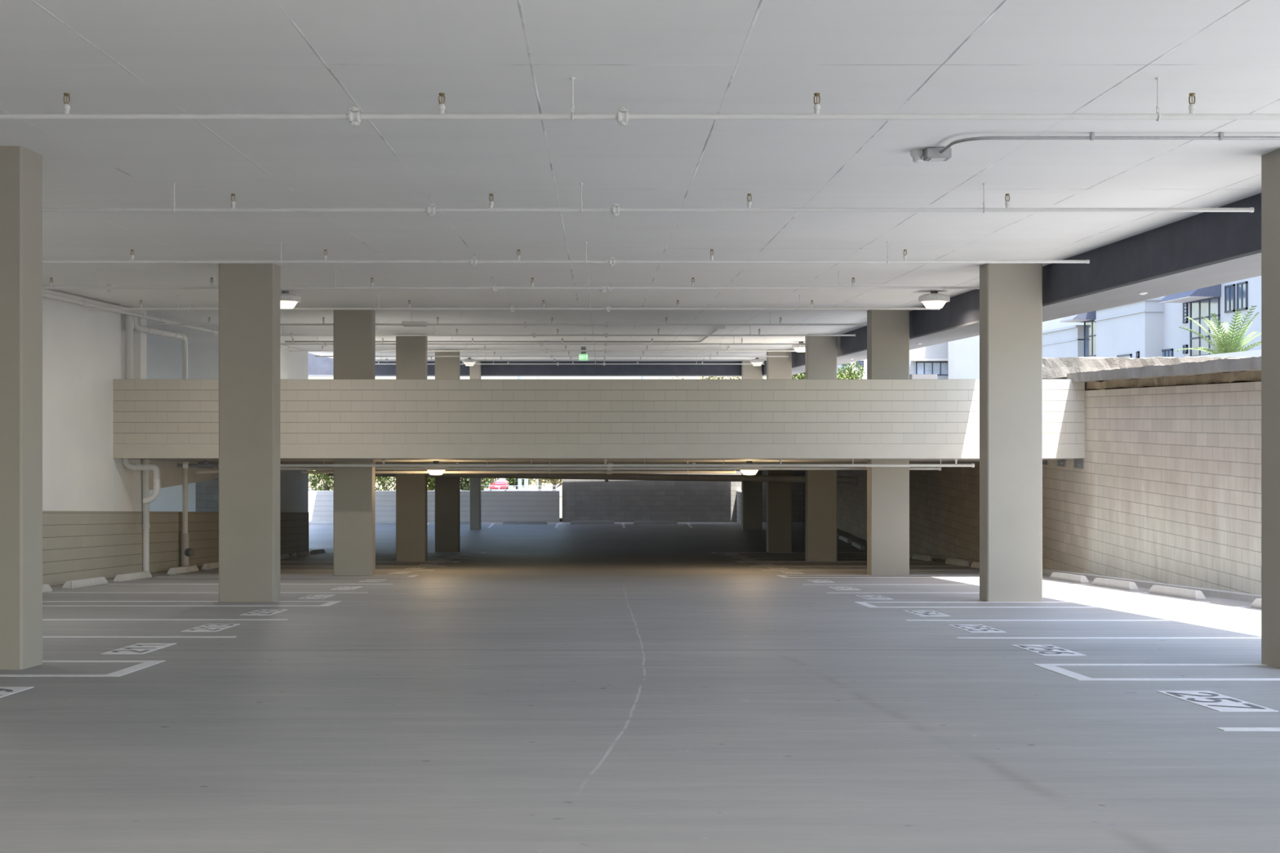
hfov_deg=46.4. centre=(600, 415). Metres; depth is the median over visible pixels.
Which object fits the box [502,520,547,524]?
wheel stop
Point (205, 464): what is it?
valve assembly
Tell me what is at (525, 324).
pipe
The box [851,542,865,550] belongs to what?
wheel stop
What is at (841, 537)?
wheel stop
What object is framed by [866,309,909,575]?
concrete column
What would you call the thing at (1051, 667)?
parking line
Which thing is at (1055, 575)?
wheel stop
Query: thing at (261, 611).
stall number
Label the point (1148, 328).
apartment building
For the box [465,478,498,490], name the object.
tree
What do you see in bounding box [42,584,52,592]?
wheel stop
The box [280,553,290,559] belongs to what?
wheel stop
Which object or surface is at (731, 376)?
tree
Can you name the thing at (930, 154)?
conduit
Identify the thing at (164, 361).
wall
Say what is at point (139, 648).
stall number
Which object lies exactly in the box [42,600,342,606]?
parking line
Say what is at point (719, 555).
parking line
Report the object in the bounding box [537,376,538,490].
utility pole
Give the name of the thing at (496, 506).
wall
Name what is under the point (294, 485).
wall
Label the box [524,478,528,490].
post
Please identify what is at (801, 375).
tree
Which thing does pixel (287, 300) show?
lamp
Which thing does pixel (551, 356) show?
pipe
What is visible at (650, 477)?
pipe
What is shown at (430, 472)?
lamp
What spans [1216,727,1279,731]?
parking line
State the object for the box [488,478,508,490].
car
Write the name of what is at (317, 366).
wall
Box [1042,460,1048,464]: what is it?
bracket
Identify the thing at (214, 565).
wheel stop
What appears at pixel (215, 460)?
ceiling
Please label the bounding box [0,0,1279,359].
ceiling
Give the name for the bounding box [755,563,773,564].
number marking
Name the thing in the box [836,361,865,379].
tree
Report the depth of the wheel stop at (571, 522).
59.48 m
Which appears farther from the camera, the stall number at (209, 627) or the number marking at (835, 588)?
the number marking at (835, 588)
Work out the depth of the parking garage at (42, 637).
14.57 m
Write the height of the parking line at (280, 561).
0.080 m
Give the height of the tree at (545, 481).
3.675 m
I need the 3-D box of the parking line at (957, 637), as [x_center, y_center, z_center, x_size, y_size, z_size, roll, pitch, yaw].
[5.905,2.167,14.490,4.870,0.021,0.105,0,0,0]
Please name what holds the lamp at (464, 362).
attached to the ceiling at (111, 56)
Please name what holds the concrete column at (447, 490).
on the floor
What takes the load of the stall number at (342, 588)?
on the floor
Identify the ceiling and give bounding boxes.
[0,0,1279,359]
[115,457,1080,471]
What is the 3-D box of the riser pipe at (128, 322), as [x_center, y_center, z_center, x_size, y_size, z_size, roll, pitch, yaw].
[-9.120,-0.850,28.850,0.180,2.440,0.180,0,0,0]
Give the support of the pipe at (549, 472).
hanging from the ceiling at (215, 460)
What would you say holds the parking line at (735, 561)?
on the floor
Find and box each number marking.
[732,555,748,557]
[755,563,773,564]
[768,567,787,568]
[781,571,804,573]
[806,579,835,582]
[829,586,860,590]
[855,595,891,599]
[903,610,951,616]
[947,624,1006,632]
[1011,644,1087,656]
[1155,690,1278,711]
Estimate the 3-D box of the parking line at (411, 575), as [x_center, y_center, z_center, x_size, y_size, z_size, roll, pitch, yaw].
[-6.025,3.123,28.950,4.910,0.080,1.005,0,0,0]
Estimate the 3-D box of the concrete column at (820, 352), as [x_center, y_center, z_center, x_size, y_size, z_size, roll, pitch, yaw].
[5.690,0.833,38.420,0.760,5.886,0.440,0,0,0]
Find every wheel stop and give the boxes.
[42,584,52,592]
[62,577,107,589]
[113,571,151,582]
[167,565,198,574]
[201,562,218,569]
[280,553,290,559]
[291,551,309,556]
[308,520,333,524]
[309,549,325,554]
[375,520,395,524]
[460,520,481,524]
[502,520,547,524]
[569,520,614,524]
[632,520,677,524]
[838,535,851,542]
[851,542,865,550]
[911,554,932,560]
[945,559,968,566]
[970,562,979,568]
[1049,572,1088,582]
[1092,577,1138,590]
[1148,585,1205,599]
[1250,598,1261,608]
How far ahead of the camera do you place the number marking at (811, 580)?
26.63 m
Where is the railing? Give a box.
[484,485,558,490]
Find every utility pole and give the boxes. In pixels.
[517,376,521,490]
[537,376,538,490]
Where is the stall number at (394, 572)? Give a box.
[387,571,412,573]
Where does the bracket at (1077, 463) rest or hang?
attached to the wall at (1167, 489)
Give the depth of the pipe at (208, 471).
30.24 m
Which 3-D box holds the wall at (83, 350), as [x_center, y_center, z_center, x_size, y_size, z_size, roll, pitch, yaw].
[-9.260,0.255,7.900,0.380,4.690,43.800,0,0,0]
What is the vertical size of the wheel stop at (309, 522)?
0.125 m
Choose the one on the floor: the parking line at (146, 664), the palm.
the parking line at (146, 664)
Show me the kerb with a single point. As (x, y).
(1206, 592)
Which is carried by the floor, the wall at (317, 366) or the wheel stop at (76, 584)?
the wheel stop at (76, 584)
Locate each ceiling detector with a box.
[598,288,607,293]
[910,149,924,163]
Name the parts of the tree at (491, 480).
crown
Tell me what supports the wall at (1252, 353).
on the ground
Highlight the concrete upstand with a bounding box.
[909,374,937,379]
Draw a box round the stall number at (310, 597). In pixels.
[297,595,334,599]
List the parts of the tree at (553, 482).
crown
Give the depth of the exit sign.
45.18 m
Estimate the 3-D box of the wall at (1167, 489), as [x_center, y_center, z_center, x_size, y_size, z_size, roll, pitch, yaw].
[9.250,2.065,39.000,0.300,5.070,44.000,0,0,0]
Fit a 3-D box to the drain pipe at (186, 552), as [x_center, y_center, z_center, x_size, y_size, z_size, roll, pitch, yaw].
[-8.956,0.659,30.642,0.290,5.382,3.505,0,0,1]
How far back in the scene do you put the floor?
8.82 m
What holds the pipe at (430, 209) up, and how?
attached to the ceiling at (111, 56)
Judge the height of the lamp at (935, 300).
0.290 m
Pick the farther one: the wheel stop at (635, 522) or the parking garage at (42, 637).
the wheel stop at (635, 522)
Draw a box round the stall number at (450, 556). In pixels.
[446,555,462,557]
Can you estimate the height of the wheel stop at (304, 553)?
0.236 m
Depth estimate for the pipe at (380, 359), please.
49.59 m
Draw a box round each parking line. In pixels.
[42,600,342,606]
[719,555,866,555]
[735,560,926,562]
[749,565,959,566]
[761,569,979,570]
[777,575,979,577]
[826,592,1146,593]
[853,601,1244,607]
[905,619,1261,621]
[956,637,1261,638]
[1032,663,1279,680]
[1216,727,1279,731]
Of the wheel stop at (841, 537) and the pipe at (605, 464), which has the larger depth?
the wheel stop at (841, 537)
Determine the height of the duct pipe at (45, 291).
0.110 m
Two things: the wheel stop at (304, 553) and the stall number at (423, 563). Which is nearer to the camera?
the stall number at (423, 563)
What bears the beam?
attached to the ceiling at (111, 56)
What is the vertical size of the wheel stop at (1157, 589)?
0.236 m
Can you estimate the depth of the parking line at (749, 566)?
34.55 m
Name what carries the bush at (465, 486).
on the ground
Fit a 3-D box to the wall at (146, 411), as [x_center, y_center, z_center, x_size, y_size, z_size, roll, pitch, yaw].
[-0.025,-0.074,28.100,18.250,1.219,0.200,0,0,0]
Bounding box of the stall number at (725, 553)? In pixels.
[724,553,739,555]
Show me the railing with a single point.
(487, 489)
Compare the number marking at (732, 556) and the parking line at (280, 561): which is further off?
the number marking at (732, 556)
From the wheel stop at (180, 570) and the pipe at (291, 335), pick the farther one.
the pipe at (291, 335)
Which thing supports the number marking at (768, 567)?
on the floor
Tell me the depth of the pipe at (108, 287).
21.54 m
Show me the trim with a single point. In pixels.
(119, 451)
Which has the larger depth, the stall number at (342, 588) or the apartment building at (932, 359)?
the apartment building at (932, 359)
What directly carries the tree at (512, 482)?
on the ground
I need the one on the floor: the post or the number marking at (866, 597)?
the number marking at (866, 597)
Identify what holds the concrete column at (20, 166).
on the floor
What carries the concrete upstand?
on the floor
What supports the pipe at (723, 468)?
hanging from the ceiling at (215, 460)
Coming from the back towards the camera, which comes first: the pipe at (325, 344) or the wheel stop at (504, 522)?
the wheel stop at (504, 522)
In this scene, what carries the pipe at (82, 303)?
attached to the ceiling at (111, 56)
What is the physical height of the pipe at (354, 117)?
0.296 m
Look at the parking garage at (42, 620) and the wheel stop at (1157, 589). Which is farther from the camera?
the wheel stop at (1157, 589)
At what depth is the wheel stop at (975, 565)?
33.38 m
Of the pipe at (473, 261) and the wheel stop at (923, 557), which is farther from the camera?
the wheel stop at (923, 557)
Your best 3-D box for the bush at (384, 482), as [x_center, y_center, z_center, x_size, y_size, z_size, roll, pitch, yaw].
[-9.297,3.045,65.194,2.633,3.016,2.852,0,0,0]
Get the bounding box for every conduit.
[284,325,724,342]
[923,132,1279,161]
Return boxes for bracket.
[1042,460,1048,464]
[1057,459,1065,466]
[1073,457,1083,468]
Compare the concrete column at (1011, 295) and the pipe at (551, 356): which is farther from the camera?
the pipe at (551, 356)
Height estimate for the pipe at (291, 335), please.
0.296 m
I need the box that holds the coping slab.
[1066,355,1261,382]
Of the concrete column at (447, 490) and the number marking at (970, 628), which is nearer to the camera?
the number marking at (970, 628)
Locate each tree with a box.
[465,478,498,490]
[506,478,531,488]
[512,478,562,490]
[528,478,562,490]
[700,376,733,379]
[728,376,764,379]
[791,372,804,379]
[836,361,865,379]
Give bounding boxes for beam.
[762,192,1261,376]
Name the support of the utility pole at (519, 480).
on the ground
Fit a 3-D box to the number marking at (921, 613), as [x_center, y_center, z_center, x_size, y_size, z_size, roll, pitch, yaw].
[3.960,2.405,18.100,0.360,0.083,1.040,0,0,0]
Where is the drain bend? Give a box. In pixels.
[122,458,159,504]
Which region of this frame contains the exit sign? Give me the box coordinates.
[578,346,587,360]
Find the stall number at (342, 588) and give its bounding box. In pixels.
[329,586,363,590]
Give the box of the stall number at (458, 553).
[455,553,470,555]
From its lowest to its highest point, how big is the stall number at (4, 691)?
0.083 m
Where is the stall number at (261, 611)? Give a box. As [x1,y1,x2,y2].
[240,608,288,615]
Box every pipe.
[0,77,1279,126]
[42,182,1254,216]
[42,241,1089,266]
[42,271,979,291]
[42,288,144,314]
[42,292,295,350]
[84,294,940,311]
[124,314,133,379]
[133,312,194,566]
[142,459,150,571]
[161,312,866,327]
[195,466,385,475]
[213,325,855,337]
[217,458,974,467]
[280,336,805,346]
[280,460,941,471]
[288,346,795,352]
[301,461,736,474]
[315,348,788,358]
[328,466,858,484]
[375,352,766,361]
[375,357,764,365]
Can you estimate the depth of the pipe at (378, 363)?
53.38 m
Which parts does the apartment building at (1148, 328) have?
pane, pane, pane, pane, pane, pane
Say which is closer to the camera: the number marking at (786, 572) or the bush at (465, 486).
the number marking at (786, 572)
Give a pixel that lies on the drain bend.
(135, 467)
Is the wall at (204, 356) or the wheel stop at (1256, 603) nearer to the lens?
the wheel stop at (1256, 603)
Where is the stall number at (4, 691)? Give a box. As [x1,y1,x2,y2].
[0,687,33,697]
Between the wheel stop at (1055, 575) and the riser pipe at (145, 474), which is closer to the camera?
the wheel stop at (1055, 575)
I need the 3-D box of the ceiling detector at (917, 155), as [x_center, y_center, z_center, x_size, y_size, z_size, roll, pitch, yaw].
[2.538,-2.042,11.750,0.185,0.095,0.110,0,0,0]
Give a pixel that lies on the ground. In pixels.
(560, 489)
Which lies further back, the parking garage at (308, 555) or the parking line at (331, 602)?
the parking garage at (308, 555)
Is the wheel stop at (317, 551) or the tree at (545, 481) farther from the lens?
the tree at (545, 481)
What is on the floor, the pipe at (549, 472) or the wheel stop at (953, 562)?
the wheel stop at (953, 562)
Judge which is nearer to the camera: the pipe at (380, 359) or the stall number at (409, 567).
the stall number at (409, 567)
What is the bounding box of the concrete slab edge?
[1042,355,1243,379]
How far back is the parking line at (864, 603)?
19.66 m
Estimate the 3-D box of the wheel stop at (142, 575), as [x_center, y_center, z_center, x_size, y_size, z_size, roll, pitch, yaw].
[-8.600,2.964,27.451,0.150,0.236,1.796,0,0,0]
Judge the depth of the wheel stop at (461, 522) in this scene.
59.49 m
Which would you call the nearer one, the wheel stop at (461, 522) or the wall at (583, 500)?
the wheel stop at (461, 522)
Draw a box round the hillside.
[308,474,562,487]
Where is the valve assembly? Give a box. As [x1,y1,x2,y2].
[177,460,218,468]
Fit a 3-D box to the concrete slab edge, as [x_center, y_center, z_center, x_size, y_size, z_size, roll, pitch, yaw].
[11.606,-0.960,30.602,5.882,0.487,2.077,0,0,0]
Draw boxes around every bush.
[308,470,333,490]
[375,476,395,490]
[427,477,435,490]
[460,477,493,490]
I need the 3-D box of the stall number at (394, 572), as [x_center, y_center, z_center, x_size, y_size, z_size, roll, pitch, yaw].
[-4.120,3.238,30.700,0.360,0.083,1.040,0,0,0]
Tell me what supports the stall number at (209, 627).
on the floor
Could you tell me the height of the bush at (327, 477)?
3.225 m
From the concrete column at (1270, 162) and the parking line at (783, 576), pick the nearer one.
the concrete column at (1270, 162)
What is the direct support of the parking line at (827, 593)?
on the floor
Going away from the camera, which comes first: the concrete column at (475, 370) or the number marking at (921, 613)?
the number marking at (921, 613)
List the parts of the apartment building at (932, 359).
pane, pane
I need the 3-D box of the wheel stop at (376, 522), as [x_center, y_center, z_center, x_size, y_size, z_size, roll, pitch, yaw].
[-8.200,4.274,59.550,1.800,0.125,0.150,0,0,0]
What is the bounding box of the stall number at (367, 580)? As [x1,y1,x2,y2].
[359,578,386,582]
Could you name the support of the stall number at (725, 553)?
on the floor
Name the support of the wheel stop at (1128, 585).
on the floor
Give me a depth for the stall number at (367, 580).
26.93 m
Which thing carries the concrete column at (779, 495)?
on the floor
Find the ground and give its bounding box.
[308,487,562,521]
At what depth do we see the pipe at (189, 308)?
25.75 m
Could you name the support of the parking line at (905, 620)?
on the floor
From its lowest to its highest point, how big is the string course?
0.200 m
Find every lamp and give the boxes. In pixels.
[280,290,301,308]
[423,461,448,475]
[462,357,476,365]
[737,461,761,475]
[750,357,764,365]
[791,341,804,351]
[918,290,950,308]
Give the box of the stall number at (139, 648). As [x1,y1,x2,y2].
[100,643,177,654]
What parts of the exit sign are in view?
panel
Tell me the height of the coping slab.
0.206 m
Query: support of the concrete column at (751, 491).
on the floor
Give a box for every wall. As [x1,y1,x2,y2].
[42,296,146,511]
[42,511,308,586]
[113,379,1084,444]
[146,343,195,511]
[149,347,308,512]
[191,342,218,379]
[195,478,218,511]
[308,353,741,376]
[308,490,559,522]
[562,471,804,522]
[737,490,741,525]
[836,381,1261,595]
[1185,349,1261,358]
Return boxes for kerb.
[909,551,1261,602]
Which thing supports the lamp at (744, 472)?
attached to the ceiling at (215, 460)
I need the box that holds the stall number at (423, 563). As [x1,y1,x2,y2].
[420,563,438,564]
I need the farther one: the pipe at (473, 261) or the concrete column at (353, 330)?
the concrete column at (353, 330)
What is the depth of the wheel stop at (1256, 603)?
19.09 m
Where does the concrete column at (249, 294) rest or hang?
on the floor
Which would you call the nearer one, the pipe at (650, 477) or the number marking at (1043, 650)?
the number marking at (1043, 650)
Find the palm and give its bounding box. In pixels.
[1173,305,1261,354]
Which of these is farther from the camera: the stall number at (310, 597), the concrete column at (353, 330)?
the concrete column at (353, 330)
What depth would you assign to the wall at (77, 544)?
28.55 m
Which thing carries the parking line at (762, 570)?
on the floor
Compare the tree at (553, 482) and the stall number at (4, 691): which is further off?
the tree at (553, 482)
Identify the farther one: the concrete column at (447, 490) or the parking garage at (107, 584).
the concrete column at (447, 490)
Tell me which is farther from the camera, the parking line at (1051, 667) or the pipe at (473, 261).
the pipe at (473, 261)
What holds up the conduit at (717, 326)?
attached to the ceiling at (111, 56)
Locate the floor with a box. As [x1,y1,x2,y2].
[0,521,1279,852]
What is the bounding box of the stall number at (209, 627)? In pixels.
[181,623,239,631]
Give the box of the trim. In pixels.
[112,444,1084,457]
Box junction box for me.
[401,321,428,326]
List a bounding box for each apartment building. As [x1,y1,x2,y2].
[836,342,947,379]
[947,275,1261,379]
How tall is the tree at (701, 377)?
6.534 m
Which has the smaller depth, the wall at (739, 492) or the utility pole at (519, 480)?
the wall at (739, 492)
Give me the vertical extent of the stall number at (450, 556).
0.083 m
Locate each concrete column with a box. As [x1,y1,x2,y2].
[0,146,42,670]
[218,263,279,602]
[333,309,375,575]
[395,333,427,560]
[435,349,460,552]
[469,360,480,529]
[741,360,762,529]
[766,349,791,552]
[804,333,836,560]
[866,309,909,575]
[979,263,1042,601]
[1261,148,1279,668]
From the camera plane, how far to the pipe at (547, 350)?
42.59 m
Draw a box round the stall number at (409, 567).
[405,567,425,568]
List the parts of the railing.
rail, rail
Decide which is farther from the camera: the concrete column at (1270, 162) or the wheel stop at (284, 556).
the wheel stop at (284, 556)
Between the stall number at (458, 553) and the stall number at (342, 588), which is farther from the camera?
the stall number at (458, 553)
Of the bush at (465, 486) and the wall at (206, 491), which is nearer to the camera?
the wall at (206, 491)
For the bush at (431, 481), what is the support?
on the ground
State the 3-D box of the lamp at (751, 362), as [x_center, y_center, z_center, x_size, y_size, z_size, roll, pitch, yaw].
[5.660,-1.945,53.800,0.524,0.290,0.524,0,0,0]
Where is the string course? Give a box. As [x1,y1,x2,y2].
[1084,370,1261,390]
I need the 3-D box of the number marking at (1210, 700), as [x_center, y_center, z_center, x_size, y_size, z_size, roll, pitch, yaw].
[3.960,1.845,9.620,0.360,0.083,1.040,0,0,0]
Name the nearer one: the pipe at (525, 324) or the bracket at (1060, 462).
the bracket at (1060, 462)
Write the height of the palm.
2.985 m
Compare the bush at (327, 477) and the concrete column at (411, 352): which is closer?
the concrete column at (411, 352)
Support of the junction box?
attached to the ceiling at (111, 56)
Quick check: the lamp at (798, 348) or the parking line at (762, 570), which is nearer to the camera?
the parking line at (762, 570)

